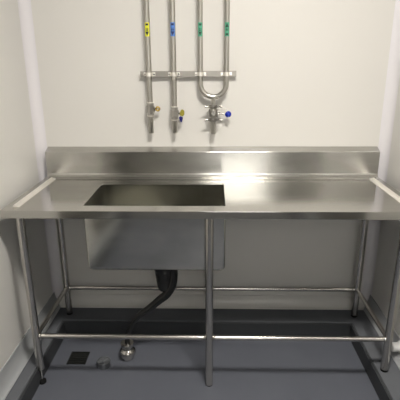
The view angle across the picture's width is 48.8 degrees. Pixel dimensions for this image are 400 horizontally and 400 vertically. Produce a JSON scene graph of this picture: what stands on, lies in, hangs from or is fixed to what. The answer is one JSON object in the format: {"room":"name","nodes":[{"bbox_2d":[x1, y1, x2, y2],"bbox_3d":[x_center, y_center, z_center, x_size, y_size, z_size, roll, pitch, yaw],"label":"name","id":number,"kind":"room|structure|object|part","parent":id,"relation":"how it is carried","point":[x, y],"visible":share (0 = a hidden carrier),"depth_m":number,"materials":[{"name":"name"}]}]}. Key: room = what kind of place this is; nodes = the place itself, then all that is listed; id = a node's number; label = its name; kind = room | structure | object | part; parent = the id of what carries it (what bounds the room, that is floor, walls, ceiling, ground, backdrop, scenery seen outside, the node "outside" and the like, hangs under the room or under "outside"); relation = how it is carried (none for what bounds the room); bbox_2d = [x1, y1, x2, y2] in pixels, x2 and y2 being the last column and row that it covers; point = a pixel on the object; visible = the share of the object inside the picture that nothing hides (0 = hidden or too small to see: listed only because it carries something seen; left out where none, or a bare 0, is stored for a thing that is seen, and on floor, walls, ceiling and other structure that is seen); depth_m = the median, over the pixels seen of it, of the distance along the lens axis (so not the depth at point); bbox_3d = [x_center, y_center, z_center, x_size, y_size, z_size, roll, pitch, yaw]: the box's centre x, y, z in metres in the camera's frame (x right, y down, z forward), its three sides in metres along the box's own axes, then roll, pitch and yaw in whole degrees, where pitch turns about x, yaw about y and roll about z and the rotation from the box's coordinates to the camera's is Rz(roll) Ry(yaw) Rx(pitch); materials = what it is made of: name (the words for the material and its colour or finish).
{"room":"laboratory wash room","nodes":[
{"label":"laboratory wash room","id":0,"kind":"room"},
{"bbox_2d":[0,0,52,370],"bbox_3d":[-0.986,-0.361,1.755,0.060,3.050,1.500,0,18,1],"label":"wall","id":1,"kind":"structure","parent":0,"point":[18,161],"depth_m":2.25,"materials":[{"name":"white paint"}]},
{"bbox_2d":[5,307,399,399],"bbox_3d":[0.028,1.232,1.268,2.000,0.100,3.350,0,18,1],"label":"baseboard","id":2,"kind":"structure","parent":1,"relation":"attached to","point":[361,323],"depth_m":2.69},
{"bbox_2d":[19,321,391,399],"bbox_3d":[0.000,1.264,1.180,1.747,0.094,3.162,0,18,1],"label":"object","id":3,"kind":"structure","parent":1,"relation":"attached to","point":[67,327],"depth_m":2.66,"materials":[{"name":"grey"}]},
{"bbox_2d":[32,339,378,399],"bbox_3d":[0.029,1.328,1.298,2.000,0.100,3.350,0,18,1],"label":"floor","id":4,"kind":"structure","parent":0,"point":[158,369],"depth_m":2.37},
{"bbox_2d":[66,351,89,364],"bbox_3d":[-0.688,0.893,2.498,0.105,0.004,0.108,0,18,1],"label":"floor grate","id":5,"kind":"object","parent":4,"relation":"on","point":[76,357],"visible":1,"depth_m":2.49,"materials":[{"name":"black metal"}]},
{"bbox_2d":[96,356,110,369],"bbox_3d":[-0.530,0.897,2.432,0.078,0.036,0.078,0,18,1],"label":"drain cover","id":6,"kind":"object","parent":4,"relation":"on","point":[103,362],"visible":1,"depth_m":2.42,"materials":[{"name":"grey metal"}]},
{"bbox_2d":[119,339,135,360],"bbox_3d":[-0.406,0.845,2.478,0.092,0.106,0.092,0,18,1],"label":"floor drain","id":7,"kind":"object","parent":4,"relation":"on","point":[127,352],"visible":0.93,"depth_m":2.45,"materials":[{"name":"silver metal"}]},
{"bbox_2d":[121,339,133,350],"bbox_3d":[-0.407,0.811,2.468,0.072,0.036,0.072,0,18,1],"label":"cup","id":8,"kind":"object","parent":7,"relation":"on","point":[124,347],"depth_m":2.45,"materials":[{"name":"silver metal"}]},
{"bbox_2d":[0,146,399,386],"bbox_3d":[0.059,0.331,2.395,1.910,1.131,0.648,0,18,1],"label":"bench","id":9,"kind":"object","parent":4,"relation":"on","point":[141,208],"visible":0.99,"depth_m":2.23,"materials":[{"name":"metal"}]},
{"bbox_3d":[-0.828,0.459,2.155,0.038,0.872,0.038,0,18,1],"label":"leg","id":10,"kind":"part","parent":9,"relation":"part of","materials":[{"name":"silver metal"}]},
{"bbox_3d":[-0.820,0.610,2.464,0.031,0.031,0.461,0,18,1],"label":"rail","id":11,"kind":"part","parent":9,"relation":"part of","materials":[{"name":"silver metal"}]},
{"bbox_3d":[-0.816,0.295,2.623,0.038,0.846,0.038,0,18,1],"label":"leg","id":12,"kind":"part","parent":9,"relation":"part of","materials":[{"name":"silver metal"}]},
{"bbox_3d":[-0.390,0.686,2.217,0.839,0.031,0.031,0,18,1],"label":"rail","id":13,"kind":"part","parent":9,"relation":"part of","materials":[{"name":"silver metal"}]},
{"bbox_3d":[-0.378,0.536,2.688,0.839,0.031,0.031,0,18,1],"label":"rail","id":14,"kind":"part","parent":9,"relation":"part of","materials":[{"name":"silver metal"}]},
{"bbox_2d":[125,270,177,343],"bbox_3d":[-0.269,0.541,2.404,0.306,0.522,0.116,0,18,1],"label":"pipe","id":15,"kind":"object","parent":9,"relation":"attached to","point":[166,280],"visible":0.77,"depth_m":2.34,"materials":[{"name":"black plastic"}]},
{"bbox_3d":[-0.208,0.132,2.277,0.667,0.332,0.380,0,18,1],"label":"sink bowl","id":16,"kind":"part","parent":9,"relation":"part of","materials":[{"name":"metal"}]},
{"bbox_2d":[0,178,399,219],"bbox_3d":[0.056,-0.021,2.252,1.910,0.037,0.590,0,18,1],"label":"countertop","id":17,"kind":"structure","parent":9,"relation":"on","point":[62,198],"depth_m":2.08,"materials":[{"name":"metal"}]},
{"bbox_3d":[0.045,0.499,2.146,0.038,0.954,0.038,0,18,1],"label":"leg","id":18,"kind":"part","parent":9,"relation":"part of","materials":[{"name":"silver metal"}]},
{"bbox_3d":[0.502,0.538,2.666,0.853,0.031,0.031,0,18,1],"label":"rail","id":19,"kind":"part","parent":9,"relation":"part of","materials":[{"name":"silver metal"}]},
{"bbox_3d":[0.490,0.689,2.195,0.853,0.031,0.031,0,18,1],"label":"rail","id":20,"kind":"part","parent":9,"relation":"part of","materials":[{"name":"silver metal"}]},
{"bbox_3d":[0.944,0.299,2.579,0.038,0.846,0.038,0,18,1],"label":"leg","id":21,"kind":"part","parent":9,"relation":"part of","materials":[{"name":"silver metal"}]},
{"bbox_3d":[0.939,0.614,2.420,0.031,0.031,0.461,0,18,1],"label":"rail","id":22,"kind":"part","parent":9,"relation":"part of","materials":[{"name":"silver metal"}]},
{"bbox_3d":[0.932,0.450,2.107,0.038,0.846,0.038,0,18,1],"label":"leg","id":23,"kind":"part","parent":9,"relation":"part of","materials":[{"name":"silver metal"}]},
{"bbox_2d":[31,0,395,295],"bbox_3d":[0.063,-0.597,2.472,2.120,3.050,0.060,0,18,1],"label":"wall","id":24,"kind":"structure","parent":0,"point":[309,72],"depth_m":2.44,"materials":[{"name":"white paint"}]},
{"bbox_2d":[17,0,62,297],"bbox_3d":[-0.913,-0.654,2.421,0.050,2.800,0.050,0,18,1],"label":"trim","id":25,"kind":"structure","parent":24,"relation":"attached to","point":[24,6],"depth_m":2.49,"materials":[{"name":"white plastic"}]},
{"bbox_2d":[140,71,235,76],"bbox_3d":[-0.064,-0.679,2.382,0.520,0.032,0.068,0,18,1],"label":"support rail","id":26,"kind":"object","parent":24,"relation":"attached to","point":[142,73],"visible":1,"depth_m":2.38,"materials":[{"name":"silver metal"}]},
{"bbox_2d":[143,0,159,132],"bbox_3d":[-0.263,-1.174,2.206,0.077,1.682,0.049,7,19,23],"label":"supply pipe","id":27,"kind":"object","parent":26,"relation":"attached to","point":[150,108],"visible":1,"depth_m":2.35,"materials":[{"name":"silver metal"}]},
{"bbox_2d":[148,115,153,132],"bbox_3d":[-0.272,-0.425,2.452,0.034,0.104,0.034,0,18,1],"label":"outlet","id":28,"kind":"object","parent":27,"relation":"attached to","point":[150,117],"depth_m":2.44,"materials":[{"name":"silver metal"}]},
{"bbox_2d":[169,0,183,132],"bbox_3d":[-0.128,-1.176,2.208,0.078,1.682,0.047,0,18,1],"label":"supply pipe","id":29,"kind":"object","parent":26,"relation":"attached to","point":[174,112],"visible":1,"depth_m":2.35,"materials":[{"name":"silver metal"}]},
{"bbox_2d":[172,121,177,132],"bbox_3d":[-0.139,-0.413,2.452,0.027,0.081,0.027,0,18,1],"label":"outlet","id":30,"kind":"object","parent":29,"relation":"attached to","point":[174,123],"depth_m":2.44,"materials":[{"name":"silver metal"}]},
{"bbox_2d":[197,0,230,133],"bbox_3d":[0.077,-1.172,2.203,0.182,1.687,0.056,0,18,1],"label":"supply pipe","id":31,"kind":"object","parent":26,"relation":"attached to","point":[213,115],"visible":1,"depth_m":2.34,"materials":[{"name":"silver metal"}]},
{"bbox_2d":[211,122,215,133],"bbox_3d":[0.073,-0.402,2.450,0.028,0.069,0.028,0,18,1],"label":"outlet","id":32,"kind":"object","parent":31,"relation":"attached to","point":[213,124],"depth_m":2.44,"materials":[{"name":"silver metal"}]},
{"bbox_3d":[0.155,-0.470,2.420,0.035,0.035,0.035,0,18,1],"label":"ball knob","id":33,"kind":"part","parent":31,"relation":"part of","materials":[{"name":"blue plastic"}]},
{"bbox_2d":[59,294,364,309],"bbox_3d":[0.069,0.649,2.813,1.992,0.070,0.050,0,18,1],"label":"baseboard","id":34,"kind":"structure","parent":24,"relation":"attached to","point":[78,300],"depth_m":2.82,"materials":[{"name":"white"}]},
{"bbox_2d":[45,146,379,179],"bbox_3d":[0.063,-0.211,2.509,1.884,0.168,0.100,0,18,1],"label":"backsplash","id":35,"kind":"structure","parent":24,"relation":"attached to","point":[236,162],"depth_m":2.50,"materials":[{"name":"metal"}]},
{"bbox_2d":[361,0,399,300],"bbox_3d":[1.036,-0.649,2.373,0.050,2.800,0.050,0,18,1],"label":"trim","id":36,"kind":"structure","parent":24,"relation":"attached to","point":[393,70],"depth_m":2.47,"materials":[{"name":"white plastic"}]},
{"bbox_2d":[372,78,399,336],"bbox_3d":[1.073,-0.356,1.704,0.060,3.050,1.500,0,18,1],"label":"wall","id":37,"kind":"structure","parent":0,"point":[389,229],"depth_m":2.46,"materials":[{"name":"white paint"}]},
{"bbox_2d":[391,340,399,352],"bbox_3d":[1.026,0.769,2.307,0.050,0.072,0.072,0,18,1],"label":"wall fitting","id":38,"kind":"object","parent":37,"relation":"attached to","point":[395,345],"visible":0.84,"depth_m":2.29,"materials":[{"name":"white plastic"}]},
{"bbox_3d":[-1.027,0.149,0.161,0.060,3.050,1.850,0,18,1],"label":"wall","id":39,"kind":"structure","parent":0,"visible":0},
{"bbox_2d":[0,292,60,399],"bbox_3d":[-0.952,1.135,1.262,0.040,0.100,3.350,0,18,1],"label":"baseboard","id":40,"kind":"structure","parent":39,"relation":"attached to","point":[10,372],"depth_m":2.29,"materials":[{"name":"grey"}]},
{"bbox_3d":[1.032,0.154,0.109,0.060,3.050,1.850,0,18,1],"label":"wall","id":41,"kind":"structure","parent":0,"visible":0},
{"bbox_2d":[363,295,399,369],"bbox_3d":[1.008,1.139,1.213,0.040,0.100,3.350,0,18,1],"label":"baseboard","id":42,"kind":"structure","parent":41,"relation":"attached to","point":[395,355],"depth_m":2.56,"materials":[{"name":"grey"}]}
]}

